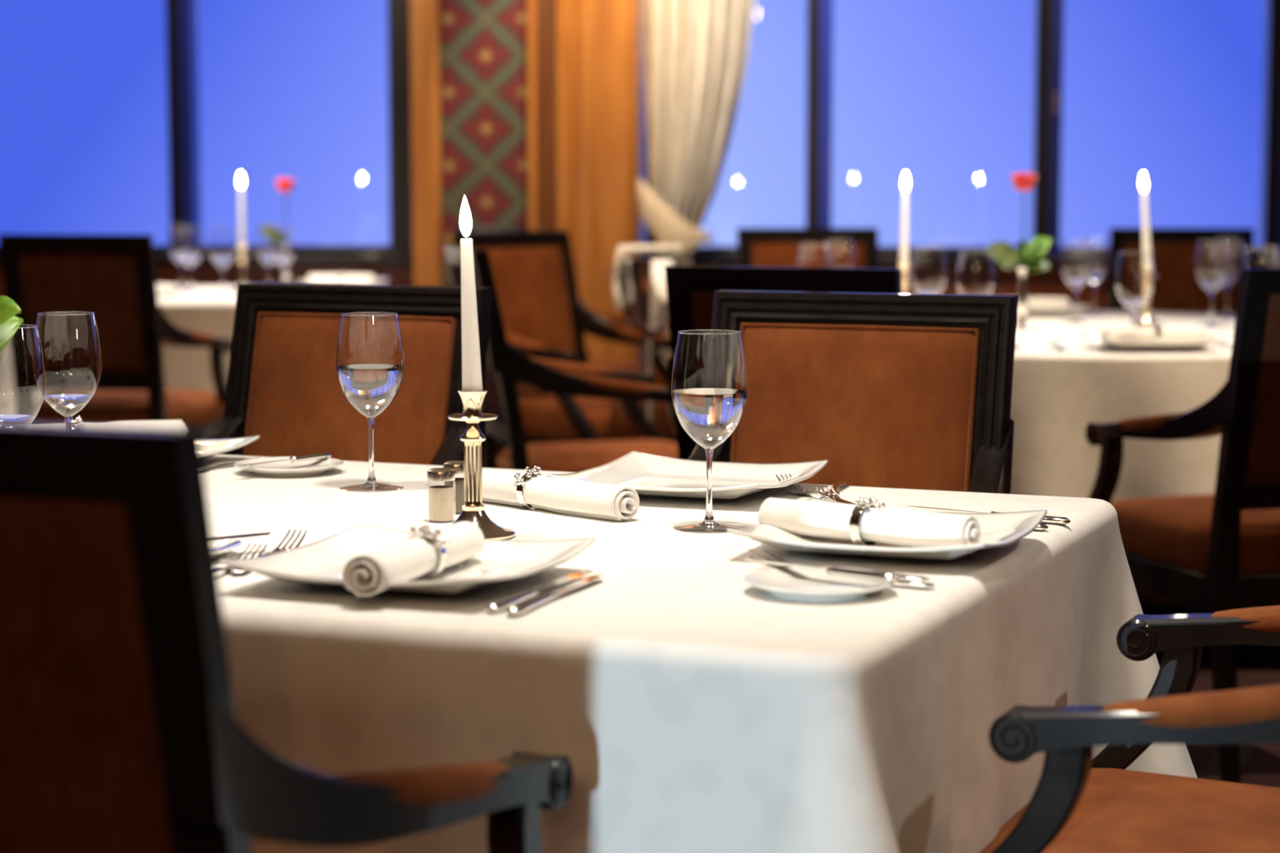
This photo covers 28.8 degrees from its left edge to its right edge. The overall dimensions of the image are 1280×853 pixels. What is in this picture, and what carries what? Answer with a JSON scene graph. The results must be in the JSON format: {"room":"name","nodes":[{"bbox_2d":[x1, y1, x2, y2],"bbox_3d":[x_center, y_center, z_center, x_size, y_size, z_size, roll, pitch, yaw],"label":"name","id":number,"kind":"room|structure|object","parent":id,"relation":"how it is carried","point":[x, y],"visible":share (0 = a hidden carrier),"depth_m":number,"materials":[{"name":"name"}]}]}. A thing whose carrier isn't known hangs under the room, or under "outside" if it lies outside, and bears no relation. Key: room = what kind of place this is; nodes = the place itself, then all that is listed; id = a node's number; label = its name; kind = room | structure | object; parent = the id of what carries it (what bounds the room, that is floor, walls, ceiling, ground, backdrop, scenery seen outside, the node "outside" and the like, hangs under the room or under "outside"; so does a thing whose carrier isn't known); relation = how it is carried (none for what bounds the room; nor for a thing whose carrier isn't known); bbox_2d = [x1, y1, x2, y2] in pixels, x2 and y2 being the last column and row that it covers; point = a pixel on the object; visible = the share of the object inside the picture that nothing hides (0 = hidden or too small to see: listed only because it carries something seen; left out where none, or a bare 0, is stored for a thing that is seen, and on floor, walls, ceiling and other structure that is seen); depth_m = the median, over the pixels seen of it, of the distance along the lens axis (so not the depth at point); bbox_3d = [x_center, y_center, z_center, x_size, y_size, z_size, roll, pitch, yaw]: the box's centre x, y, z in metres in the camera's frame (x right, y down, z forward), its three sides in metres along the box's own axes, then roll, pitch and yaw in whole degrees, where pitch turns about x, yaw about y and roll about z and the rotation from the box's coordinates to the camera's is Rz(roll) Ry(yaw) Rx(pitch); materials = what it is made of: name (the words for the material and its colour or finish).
{"room":"restaurant","nodes":[
{"label":"restaurant","id":0,"kind":"room"},
{"bbox_2d":[633,0,645,364],"bbox_3d":[-0.401,-1.317,9.611,0.820,3.000,0.660,0,6,3],"label":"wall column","id":1,"kind":"structure","parent":0,"point":[639,90],"depth_m":9.39,"materials":[{"name":"brown wood"}]},
{"bbox_2d":[409,0,536,285],"bbox_3d":[-0.620,-1.284,9.285,0.467,3.000,0.060,0,6,3],"label":"trim","id":2,"kind":"structure","parent":1,"relation":"attached to","point":[424,14],"depth_m":9.28,"materials":[{"name":"brown wood"}]},
{"bbox_2d":[439,0,528,285],"bbox_3d":[-0.584,-1.384,9.278,0.345,2.800,0.015,0,6,3],"label":"panel","id":3,"kind":"object","parent":1,"relation":"attached to","point":[483,43],"visible":0.44,"depth_m":9.29,"materials":[{"name":"multicoloured fabric"}]},
{"bbox_2d":[535,0,555,230],"bbox_3d":[-0.346,-1.284,9.282,0.080,3.000,0.032,0,6,3],"label":"trim","id":4,"kind":"structure","parent":1,"relation":"attached to","point":[545,10],"depth_m":9.28,"materials":[{"name":"brown wood"}]},
{"bbox_2d":[555,0,573,262],"bbox_3d":[-0.280,-1.280,9.249,0.066,3.000,0.044,0,6,4],"label":"trim","id":5,"kind":"structure","parent":1,"relation":"attached to","point":[564,8],"depth_m":9.25,"materials":[{"name":"brown wood"}]},
{"bbox_2d":[573,0,634,363],"bbox_3d":[-0.136,-1.279,9.233,0.225,3.000,0.035,0,6,3],"label":"wooden column","id":6,"kind":"structure","parent":1,"relation":"attached to","point":[603,29],"depth_m":9.25,"materials":[{"name":"brown wood"}]},
{"bbox_2d":[639,0,755,364],"bbox_3d":[0.222,-1.162,9.470,0.545,2.720,0.220,0,6,3],"label":"curtain","id":7,"kind":"object","parent":1,"relation":"hanging from","point":[695,51],"visible":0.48,"depth_m":9.47,"materials":[{"name":"fabric"}]},
{"bbox_2d":[0,262,1279,366],"bbox_3d":[0.010,-0.247,9.885,12.900,0.815,0.282,0,6,3],"label":"wall","id":8,"kind":"structure","parent":0,"point":[202,273],"depth_m":9.69,"materials":[{"name":"brown wood"}]},
{"bbox_2d":[0,253,412,262],"bbox_3d":[-3.616,-0.686,10.028,5.540,0.030,0.350,0,6,3],"label":"trim","id":9,"kind":"structure","parent":8,"relation":"on","point":[158,258],"depth_m":9.71,"materials":[{"name":"brown wood"}]},
{"bbox_2d":[165,0,390,254],"bbox_3d":[-1.407,-1.611,9.713,0.870,1.875,0.131,0,6,3],"label":"window","id":10,"kind":"structure","parent":8,"relation":"in","point":[181,15],"depth_m":9.74,"materials":[{"name":"black metal"}]},
{"bbox_2d":[387,0,412,254],"bbox_3d":[-0.926,-1.608,9.684,0.095,1.875,0.120,0,6,3],"label":"window frame","id":11,"kind":"structure","parent":8,"relation":"attached to","point":[398,11],"depth_m":9.67,"materials":[{"name":"black metal"}]},
{"bbox_2d":[645,105,737,255],"bbox_3d":[0.334,-1.600,9.607,0.620,1.875,0.131,0,6,3],"label":"window","id":12,"kind":"structure","parent":8,"relation":"in","point":[650,237],"depth_m":9.68,"materials":[{"name":"black metal"}]},
{"bbox_2d":[805,0,1035,255],"bbox_3d":[1.080,-1.596,9.561,0.875,1.875,0.131,0,6,3],"label":"window","id":13,"kind":"structure","parent":8,"relation":"in","point":[820,12],"depth_m":9.57,"materials":[{"name":"black metal"}]},
{"bbox_2d":[644,255,1279,265],"bbox_3d":[3.212,-0.644,9.613,6.380,0.030,0.350,0,6,3],"label":"trim","id":14,"kind":"structure","parent":8,"relation":"on","point":[917,260],"depth_m":9.56,"materials":[{"name":"brown wood"}]},
{"bbox_2d":[907,286,1100,311],"bbox_3d":[3.205,-0.277,9.535,6.252,0.505,0.024,0,6,4],"label":"trim","id":15,"kind":"structure","parent":8,"relation":"attached to","point":[1085,295],"depth_m":9.60,"materials":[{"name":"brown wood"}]},
{"bbox_2d":[1031,0,1262,256],"bbox_3d":[1.952,-1.588,9.484,0.875,1.875,0.180,0,6,3],"label":"window","id":16,"kind":"structure","parent":8,"relation":"in","point":[1048,14],"depth_m":9.52,"materials":[{"name":"black metal"}]},
{"bbox_2d":[1258,0,1279,257],"bbox_3d":[2.825,-1.585,9.455,0.870,1.875,0.131,0,6,3],"label":"window","id":17,"kind":"structure","parent":8,"relation":"in","point":[1269,204],"depth_m":9.48,"materials":[{"name":"black metal"}]},
{"bbox_2d":[1155,603,1279,787],"bbox_3d":[0.000,0.946,2.659,13.000,0.100,16.100,0,6,0],"label":"floor","id":18,"kind":"structure","parent":0,"point":[1258,665],"depth_m":5.60,"materials":[{"name":"carpet"}]},
{"bbox_2d":[0,234,231,439],"bbox_3d":[-1.570,-0.087,7.457,0.583,0.988,0.621,1,6,9],"label":"upholstered armchair","id":19,"kind":"object","parent":18,"relation":"on","point":[113,277],"visible":0.77,"depth_m":7.19,"materials":[{"name":"brown wood"}]},
{"bbox_2d":[34,387,225,428],"bbox_3d":[-1.561,-0.056,7.514,0.517,0.114,0.490,1,6,9],"label":"seat cushion","id":20,"kind":"object","parent":19,"relation":"on","point":[197,408],"depth_m":7.33,"materials":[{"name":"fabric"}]},
{"bbox_2d":[0,422,573,852],"bbox_3d":[-0.410,0.460,2.067,0.583,0.988,0.621,2,6,20],"label":"upholstered armchair","id":21,"kind":"object","parent":18,"relation":"on","point":[120,731],"visible":1,"depth_m":1.74,"materials":[{"name":"brown wood"}]},
{"bbox_2d":[204,281,493,467],"bbox_3d":[-0.562,0.296,3.676,0.583,0.988,0.621,3,6,26],"label":"upholstered armchair","id":22,"kind":"object","parent":18,"relation":"on","point":[283,387],"visible":0.12,"depth_m":3.86,"materials":[{"name":"brown wood"}]},
{"bbox_2d":[247,315,456,465],"bbox_3d":[-0.458,0.009,3.861,0.366,0.369,0.087,3,6,26],"label":"cushion","id":23,"kind":"object","parent":22,"relation":"on","point":[297,404],"depth_m":3.85,"materials":[{"name":"fabric"}]},
{"bbox_2d":[443,244,678,472],"bbox_3d":[-0.127,0.063,5.973,0.621,0.988,0.583,-1,6,-13],"label":"upholstered armchair","id":24,"kind":"object","parent":18,"relation":"on","point":[504,364],"visible":0.45,"depth_m":5.74,"materials":[{"name":"brown wood"}]},
{"bbox_2d":[496,439,678,472],"bbox_3d":[-0.073,0.099,5.989,0.490,0.114,0.517,-1,6,-13],"label":"seat cushion","id":25,"kind":"object","parent":24,"relation":"on","point":[571,456],"depth_m":5.87,"materials":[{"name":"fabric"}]},
{"bbox_2d":[455,223,669,398],"bbox_3d":[-0.254,-0.204,8.610,0.621,0.988,0.583,-4,7,-32],"label":"upholstered armchair","id":26,"kind":"object","parent":18,"relation":"on","point":[660,370],"visible":0.06,"depth_m":8.49,"materials":[{"name":"brown wood"}]},
{"bbox_2d":[515,359,669,396],"bbox_3d":[-0.207,-0.170,8.642,0.490,0.114,0.517,-4,7,-32],"label":"seat cushion","id":27,"kind":"object","parent":26,"relation":"on","point":[660,370],"depth_m":8.51,"materials":[{"name":"fabric"}]},
{"bbox_2d":[452,230,676,453],"bbox_3d":[-0.176,-0.077,7.354,0.621,0.988,0.583,6,8,44],"label":"upholstered armchair","id":28,"kind":"object","parent":18,"relation":"on","point":[544,315],"visible":0.39,"depth_m":7.45,"materials":[{"name":"brown wood"}]},
{"bbox_2d":[480,247,573,357],"bbox_3d":[-0.347,-0.360,7.491,0.087,0.369,0.366,6,8,44],"label":"cushion","id":29,"kind":"object","parent":28,"relation":"on","point":[535,286],"depth_m":7.51,"materials":[{"name":"fabric"}]},
{"bbox_2d":[519,395,675,442],"bbox_3d":[-0.136,-0.036,7.320,0.490,0.114,0.517,6,8,44],"label":"seat cushion","id":30,"kind":"object","parent":28,"relation":"on","point":[549,418],"depth_m":7.09,"materials":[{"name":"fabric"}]},
{"bbox_2d":[606,257,678,439],"bbox_3d":[0.020,-0.008,6.985,0.260,0.925,0.260,0,6,0],"label":"stand","id":31,"kind":"object","parent":18,"relation":"on","point":[642,284],"visible":0.53,"depth_m":6.89,"materials":[{"name":"silver metal"}]},
{"bbox_2d":[613,244,681,310],"bbox_3d":[0.019,-0.418,6.943,0.191,0.180,0.173,0,6,0],"label":"folded towel","id":32,"kind":"object","parent":31,"relation":"on","point":[625,248],"visible":1,"depth_m":6.87,"materials":[{"name":"white fabric"}]},
{"bbox_2d":[664,265,902,459],"bbox_3d":[0.367,0.169,4.933,0.583,0.988,0.621,2,6,21],"label":"upholstered armchair","id":33,"kind":"object","parent":18,"relation":"on","point":[690,290],"visible":0.03,"depth_m":4.67,"materials":[{"name":"brown wood"}]},
{"bbox_2d":[737,227,879,268],"bbox_3d":[0.556,-0.113,7.711,0.583,0.988,0.621,0,6,-4],"label":"upholstered armchair","id":34,"kind":"object","parent":18,"relation":"on","point":[756,246],"visible":0.07,"depth_m":7.93,"materials":[{"name":"brown wood"}]},
{"bbox_2d":[754,244,862,268],"bbox_3d":[0.539,-0.403,7.920,0.366,0.369,0.087,0,6,-4],"label":"cushion","id":35,"kind":"object","parent":34,"relation":"on","point":[842,255],"depth_m":7.92,"materials":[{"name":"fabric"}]},
{"bbox_2d":[688,289,1018,493],"bbox_3d":[0.211,0.326,3.389,0.583,0.988,0.621,2,6,22],"label":"upholstered armchair","id":36,"kind":"object","parent":18,"relation":"on","point":[893,390],"visible":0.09,"depth_m":3.56,"materials":[{"name":"brown wood"}]},
{"bbox_2d":[734,322,980,491],"bbox_3d":[0.302,0.037,3.580,0.366,0.369,0.087,2,6,22],"label":"cushion","id":37,"kind":"object","parent":36,"relation":"on","point":[886,405],"depth_m":3.57,"materials":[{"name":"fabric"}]},
{"bbox_2d":[979,605,1279,852],"bbox_3d":[0.650,0.415,2.509,0.621,0.988,0.583,3,6,23],"label":"upholstered armchair","id":38,"kind":"object","parent":18,"relation":"on","point":[1078,803],"visible":1,"depth_m":2.44,"materials":[{"name":"brown wood"}]},
{"bbox_2d":[979,768,1279,852],"bbox_3d":[0.600,0.449,2.535,0.490,0.114,0.517,3,6,23],"label":"seat cushion","id":39,"kind":"object","parent":38,"relation":"on","point":[1118,810],"depth_m":2.52,"materials":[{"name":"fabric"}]},
{"bbox_2d":[1136,591,1177,614],"bbox_3d":[1.130,0.120,6.626,1.916,0.744,1.916,0,6,0],"label":"round table","id":40,"kind":"object","parent":18,"relation":"on","point":[1150,605],"visible":0.06,"depth_m":6.53,"materials":[{"name":"brown wood"}]},
{"bbox_2d":[1009,310,1235,502],"bbox_3d":[1.129,0.006,6.637,2.114,0.532,2.096,0,6,0],"label":"tablecloth","id":41,"kind":"object","parent":40,"relation":"on","point":[1056,393],"visible":0.18,"depth_m":5.64,"materials":[{"name":"fabric"}]},
{"bbox_2d":[1016,267,1032,330],"bbox_3d":[1.005,-0.336,6.550,0.058,0.165,0.058,0,6,0],"label":"bud vase","id":42,"kind":"object","parent":41,"relation":"on","point":[1021,309],"visible":0.94,"depth_m":6.54,"materials":[{"name":"silver metal"}]},
{"bbox_2d":[982,172,1052,272],"bbox_3d":[0.993,-0.510,6.532,0.182,0.315,0.125,0,6,0],"label":"rose","id":43,"kind":"object","parent":42,"relation":"in","point":[1031,255],"visible":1,"depth_m":6.52,"materials":[{"name":"green plant"}]},
{"bbox_2d":[1060,239,1093,323],"bbox_3d":[1.205,-0.401,6.875,0.088,0.229,0.088,0,6,0],"label":"wine glass","id":44,"kind":"object","parent":41,"relation":"on","point":[1076,284],"visible":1,"depth_m":6.87,"materials":[{"name":"clear glass"}]},
{"bbox_2d":[1060,240,1093,288],"bbox_3d":[1.205,-0.447,6.870,0.088,0.136,0.088,0,6,0],"label":"bowl","id":45,"kind":"object","parent":44,"relation":"on","point":[1074,283],"depth_m":6.86,"materials":[{"name":"clear glass"}]},
{"bbox_2d":[1079,235,1110,315],"bbox_3d":[1.320,-0.437,7.233,0.088,0.229,0.088,0,6,0],"label":"wine glass","id":46,"kind":"object","parent":41,"relation":"on","point":[1094,277],"visible":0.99,"depth_m":7.23,"materials":[{"name":"clear glass"}]},
{"bbox_2d":[1079,238,1110,281],"bbox_3d":[1.320,-0.483,7.228,0.088,0.136,0.088,0,6,0],"label":"bowl","id":47,"kind":"object","parent":46,"relation":"on","point":[1094,277],"depth_m":7.22,"materials":[{"name":"clear glass"}]},
{"bbox_2d":[1115,251,1154,351],"bbox_3d":[1.148,-0.290,5.780,0.088,0.229,0.088,0,6,0],"label":"wine glass","id":48,"kind":"object","parent":41,"relation":"on","point":[1133,304],"visible":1,"depth_m":5.77,"materials":[{"name":"clear glass"}]},
{"bbox_2d":[1115,253,1154,311],"bbox_3d":[1.148,-0.336,5.776,0.088,0.136,0.088,0,6,0],"label":"bowl","id":49,"kind":"object","parent":48,"relation":"on","point":[1133,304],"depth_m":5.76,"materials":[{"name":"clear glass"}]},
{"bbox_2d":[1128,264,1164,327],"bbox_3d":[1.365,-0.352,6.699,0.096,0.166,0.096,0,6,0],"label":"candlestick","id":50,"kind":"object","parent":41,"relation":"on","point":[1146,320],"visible":0.85,"depth_m":6.69,"materials":[{"name":"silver metal"}]},
{"bbox_2d":[1141,173,1151,265],"bbox_3d":[1.360,-0.554,6.680,0.033,0.254,0.023,2,6,18],"label":"taper candle","id":51,"kind":"object","parent":50,"relation":"on","point":[1147,259],"visible":1,"depth_m":6.67,"materials":[{"name":"white wax"}]},
{"bbox_2d":[1077,330,1226,349],"bbox_3d":[1.200,-0.202,5.849,0.290,0.030,0.290,0,6,-4],"label":"square plate","id":52,"kind":"object","parent":41,"relation":"on","point":[1095,337],"visible":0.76,"depth_m":5.74,"materials":[{"name":"white ceramic"}]},
{"bbox_2d":[1100,327,1211,345],"bbox_3d":[1.210,-0.212,5.840,0.270,0.042,0.046,-1,6,-10],"label":"rolled napkin","id":53,"kind":"object","parent":52,"relation":"on","point":[1145,335],"visible":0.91,"depth_m":5.82,"materials":[{"name":"white fabric"}]},
{"bbox_2d":[1195,240,1229,327],"bbox_3d":[1.543,-0.385,6.715,0.088,0.229,0.088,0,6,0],"label":"wine glass","id":54,"kind":"object","parent":41,"relation":"on","point":[1211,286],"visible":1,"depth_m":6.71,"materials":[{"name":"clear glass"}]},
{"bbox_2d":[1195,241,1229,290],"bbox_3d":[1.543,-0.431,6.711,0.088,0.136,0.088,0,6,0],"label":"bowl","id":55,"kind":"object","parent":54,"relation":"on","point":[1210,286],"depth_m":6.70,"materials":[{"name":"clear glass"}]},
{"bbox_2d":[1212,237,1244,318],"bbox_3d":[1.680,-0.425,7.113,0.088,0.229,0.088,0,6,0],"label":"wine glass","id":56,"kind":"object","parent":41,"relation":"on","point":[1230,279],"visible":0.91,"depth_m":7.11,"materials":[{"name":"clear glass"}]},
{"bbox_2d":[1212,240,1244,284],"bbox_3d":[1.680,-0.471,7.109,0.088,0.136,0.088,0,6,0],"label":"bowl","id":57,"kind":"object","parent":56,"relation":"on","point":[1230,279],"depth_m":7.10,"materials":[{"name":"clear glass"}]},
{"bbox_2d":[1106,227,1253,314],"bbox_3d":[1.689,-0.113,7.711,0.583,0.988,0.621,1,6,8],"label":"upholstered armchair","id":58,"kind":"object","parent":18,"relation":"on","point":[1177,287],"visible":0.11,"depth_m":7.92,"materials":[{"name":"brown wood"}]},
{"bbox_2d":[1125,244,1237,314],"bbox_3d":[1.722,-0.403,7.918,0.366,0.369,0.087,1,6,8],"label":"cushion","id":59,"kind":"object","parent":58,"relation":"on","point":[1177,287],"depth_m":7.91,"materials":[{"name":"fabric"}]},
{"bbox_2d":[1084,268,1279,783],"bbox_3d":[1.241,0.171,4.911,0.583,0.988,0.621,-2,6,-15],"label":"upholstered armchair","id":60,"kind":"object","parent":18,"relation":"on","point":[1220,551],"visible":0.8,"depth_m":4.67,"materials":[{"name":"brown wood"}]},
{"bbox_2d":[1110,493,1279,575],"bbox_3d":[1.227,0.203,4.967,0.517,0.114,0.490,-2,6,-15],"label":"seat cushion","id":61,"kind":"object","parent":60,"relation":"on","point":[1174,535],"depth_m":4.82,"materials":[{"name":"fabric"}]},
{"bbox_3d":[-0.471,0.484,3.037,1.810,0.744,1.080,2,6,22],"label":"dining table","id":62,"kind":"object","parent":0,"visible":0},
{"bbox_2d":[202,454,1197,852],"bbox_3d":[-0.472,0.432,3.033,2.303,0.652,1.568,2,6,22],"label":"tablecloth","id":63,"kind":"object","parent":62,"relation":"on","point":[693,707],"visible":0.57,"depth_m":2.31,"materials":[{"name":"fabric"}]},
{"bbox_2d":[0,324,45,423],"bbox_3d":[-0.757,-0.006,2.985,0.088,0.229,0.088,0,6,0],"label":"wine glass","id":64,"kind":"object","parent":63,"relation":"on","point":[24,419],"visible":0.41,"depth_m":2.98,"materials":[{"name":"clear glass"}]},
{"bbox_2d":[32,311,101,425],"bbox_3d":[-0.750,-0.034,3.263,0.088,0.229,0.088,0,6,0],"label":"wine glass","id":65,"kind":"object","parent":63,"relation":"on","point":[68,405],"visible":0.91,"depth_m":3.25,"materials":[{"name":"clear glass"}]},
{"bbox_2d":[200,435,260,458],"bbox_3d":[-0.730,0.035,3.513,0.290,0.030,0.290,2,6,22],"label":"square plate","id":66,"kind":"object","parent":63,"relation":"on","point":[209,447],"visible":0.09,"depth_m":3.58,"materials":[{"name":"white ceramic"}]},
{"bbox_2d":[52,419,187,430],"bbox_3d":[-0.791,0.015,3.608,0.270,0.042,0.046,-2,6,-22],"label":"rolled napkin","id":67,"kind":"object","parent":66,"relation":"on","point":[163,424],"visible":0.08,"depth_m":3.62,"materials":[{"name":"white fabric"}]},
{"bbox_2d":[234,456,343,476],"bbox_3d":[-0.484,0.057,3.431,0.150,0.014,0.150,0,6,0],"label":"plate","id":68,"kind":"object","parent":63,"relation":"on","point":[314,467],"visible":0.96,"depth_m":3.44,"materials":[{"name":"white ceramic"}]},
{"bbox_2d":[336,311,404,492],"bbox_3d":[-0.351,-0.033,3.249,0.088,0.229,0.088,0,6,0],"label":"wine glass","id":69,"kind":"object","parent":63,"relation":"on","point":[370,388],"visible":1,"depth_m":3.23,"materials":[{"name":"clear glass"}]},
{"bbox_2d":[336,315,404,417],"bbox_3d":[-0.351,-0.079,3.244,0.088,0.136,0.088,0,6,0],"label":"bowl","id":70,"kind":"object","parent":69,"relation":"on","point":[370,388],"depth_m":3.22,"materials":[{"name":"clear glass"}]},
{"bbox_2d":[219,522,595,594],"bbox_3d":[-0.229,0.137,2.509,0.290,0.030,0.290,2,6,22],"label":"square plate","id":71,"kind":"object","parent":63,"relation":"on","point":[323,562],"visible":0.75,"depth_m":2.54,"materials":[{"name":"white ceramic"}]},
{"bbox_2d":[342,521,484,596],"bbox_3d":[-0.222,0.130,2.468,0.046,0.042,0.262,2,6,19],"label":"rolled napkin","id":72,"kind":"object","parent":71,"relation":"on","point":[406,560],"visible":0.88,"depth_m":2.41,"materials":[{"name":"white fabric"}]},
{"bbox_2d":[404,524,449,579],"bbox_3d":[-0.216,0.126,2.478,0.051,0.055,0.027,2,6,21],"label":"napkin ring","id":73,"kind":"object","parent":72,"relation":"on","point":[424,531],"visible":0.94,"depth_m":2.47,"materials":[{"name":"silver metal"}]},
{"bbox_2d":[426,467,455,523],"bbox_3d":[-0.235,0.081,2.948,0.034,0.063,0.034,0,6,0],"label":"salt shaker","id":74,"kind":"object","parent":63,"relation":"on","point":[441,499],"visible":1,"depth_m":2.94,"materials":[{"name":"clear glass"}]},
{"bbox_2d":[442,460,465,514],"bbox_3d":[-0.223,0.073,3.023,0.034,0.063,0.034,0,6,0],"label":"pepper shaker","id":75,"kind":"object","parent":63,"relation":"on","point":[456,465],"visible":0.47,"depth_m":3.01,"materials":[{"name":"clear glass"}]},
{"bbox_2d":[447,389,515,539],"bbox_3d":[-0.189,0.042,2.819,0.096,0.166,0.096,0,6,0],"label":"candlestick","id":76,"kind":"object","parent":63,"relation":"on","point":[473,512],"visible":0.94,"depth_m":2.81,"materials":[{"name":"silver metal"}]},
{"bbox_2d":[459,195,482,391],"bbox_3d":[-0.189,-0.147,2.800,0.023,0.226,0.023,5,8,41],"label":"taper candle","id":77,"kind":"object","parent":76,"relation":"on","point":[472,381],"visible":1,"depth_m":2.79,"materials":[{"name":"white wax"}]},
{"bbox_2d":[484,570,588,613],"bbox_3d":[-0.097,0.160,2.436,0.015,0.009,0.235,2,6,22],"label":"table knife","id":78,"kind":"object","parent":63,"relation":"on","point":[500,605],"visible":1,"depth_m":2.40,"materials":[{"name":"silver metal"}]},
{"bbox_2d":[505,573,604,617],"bbox_3d":[-0.079,0.162,2.418,0.015,0.009,0.235,2,6,20],"label":"table knife","id":79,"kind":"object","parent":63,"relation":"on","point":[521,608],"visible":1,"depth_m":2.38,"materials":[{"name":"silver metal"}]},
{"bbox_2d":[482,468,639,520],"bbox_3d":[-0.107,0.082,3.038,0.046,0.042,0.276,-6,8,-44],"label":"rolled napkin","id":80,"kind":"object","parent":63,"relation":"on","point":[568,496],"visible":0.96,"depth_m":3.00,"materials":[{"name":"white fabric"}]},
{"bbox_2d":[546,450,828,499],"bbox_3d":[0.065,0.066,3.207,0.290,0.030,0.290,2,6,22],"label":"square plate","id":81,"kind":"object","parent":63,"relation":"on","point":[648,474],"visible":0.88,"depth_m":3.27,"materials":[{"name":"white ceramic"}]},
{"bbox_2d":[671,329,747,533],"bbox_3d":[0.080,0.005,2.879,0.088,0.229,0.088,-2,6,-23],"label":"wine glass","id":82,"kind":"object","parent":63,"relation":"on","point":[708,415],"visible":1,"depth_m":2.86,"materials":[{"name":"clear glass"}]},
{"bbox_2d":[671,333,747,447],"bbox_3d":[0.080,-0.041,2.874,0.088,0.136,0.088,-2,6,-23],"label":"bowl","id":83,"kind":"object","parent":82,"relation":"on","point":[708,415],"depth_m":2.85,"materials":[{"name":"clear glass"}]},
{"bbox_2d":[742,566,896,600],"bbox_3d":[0.176,0.156,2.448,0.150,0.014,0.150,0,6,0],"label":"plate","id":84,"kind":"object","parent":63,"relation":"on","point":[788,583],"visible":0.95,"depth_m":2.46,"materials":[{"name":"white ceramic"}]},
{"bbox_2d":[744,558,898,582],"bbox_3d":[0.179,0.142,2.482,0.185,0.009,0.015,5,8,39],"label":"butter knife","id":85,"kind":"object","parent":84,"relation":"on","point":[867,575],"visible":1,"depth_m":2.45,"materials":[{"name":"silver metal"}]},
{"bbox_2d":[726,497,1047,559],"bbox_3d":[0.275,0.116,2.722,0.290,0.030,0.290,2,6,22],"label":"square plate","id":86,"kind":"object","parent":63,"relation":"on","point":[997,529],"visible":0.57,"depth_m":2.67,"materials":[{"name":"white ceramic"}]},
{"bbox_2d":[758,497,981,553],"bbox_3d":[0.247,0.107,2.698,0.270,0.042,0.046,4,7,36],"label":"rolled napkin","id":87,"kind":"object","parent":86,"relation":"on","point":[912,528],"visible":0.92,"depth_m":2.67,"materials":[{"name":"white fabric"}]},
{"bbox_2d":[848,497,885,546],"bbox_3d":[0.245,0.103,2.699,0.027,0.055,0.052,5,7,38],"label":"napkin ring","id":88,"kind":"object","parent":87,"relation":"on","point":[861,503],"visible":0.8,"depth_m":2.68,"materials":[{"name":"silver metal"}]},
{"bbox_3d":[-0.752,0.047,2.779,0.058,0.165,0.058,0,6,0],"label":"bud vase","id":89,"kind":"object","parent":63,"relation":"on","visible":0},
{"bbox_2d":[0,295,23,351],"bbox_3d":[-0.752,-0.146,2.772,0.140,0.350,0.094,0,6,0],"label":"rose","id":90,"kind":"object","parent":89,"relation":"in","point":[10,323],"visible":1,"depth_m":2.77,"materials":[{"name":"green plant"}]},
{"bbox_3d":[-1.500,-0.090,8.695,1.060,0.744,1.060,0,6,2],"label":"table","id":91,"kind":"object","parent":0,"visible":0},
{"bbox_2d":[0,285,237,414],"bbox_3d":[-1.502,-0.147,8.691,1.491,0.642,1.495,0,6,2],"label":"tablecloth","id":92,"kind":"object","parent":91,"relation":"on","point":[184,367],"visible":0.07,"depth_m":8.13,"materials":[{"name":"fabric"}]},
{"bbox_2d":[177,226,203,293],"bbox_3d":[-1.550,-0.575,8.586,0.088,0.229,0.088,0,6,0],"label":"wine glass","id":93,"kind":"object","parent":92,"relation":"on","point":[190,260],"visible":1,"depth_m":8.57,"materials":[{"name":"clear glass"}]},
{"bbox_2d":[177,228,203,265],"bbox_3d":[-1.550,-0.621,8.581,0.088,0.136,0.088,0,6,0],"label":"bowl","id":94,"kind":"object","parent":93,"relation":"on","point":[188,260],"depth_m":8.56,"materials":[{"name":"clear glass"}]},
{"bbox_2d":[208,226,235,295],"bbox_3d":[-1.420,-0.562,8.466,0.088,0.229,0.088,0,6,0],"label":"wine glass","id":95,"kind":"object","parent":92,"relation":"on","point":[222,261],"visible":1,"depth_m":8.46,"materials":[{"name":"clear glass"}]},
{"bbox_2d":[208,229,235,266],"bbox_3d":[-1.420,-0.608,8.462,0.088,0.136,0.088,0,6,0],"label":"bowl","id":96,"kind":"object","parent":95,"relation":"on","point":[220,260],"depth_m":8.45,"materials":[{"name":"clear glass"}]},
{"bbox_2d":[283,244,289,282],"bbox_3d":[-1.245,-0.561,8.768,0.058,0.165,0.058,0,6,0],"label":"bud vase","id":97,"kind":"object","parent":92,"relation":"on","point":[286,269],"visible":0.63,"depth_m":8.76,"materials":[{"name":"silver metal"}]},
{"bbox_2d":[257,177,295,244],"bbox_3d":[-1.279,-0.725,8.750,0.139,0.295,0.091,0,6,0],"label":"rose","id":98,"kind":"object","parent":97,"relation":"in","point":[285,185],"visible":0.99,"depth_m":8.74,"materials":[{"name":"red plant"}]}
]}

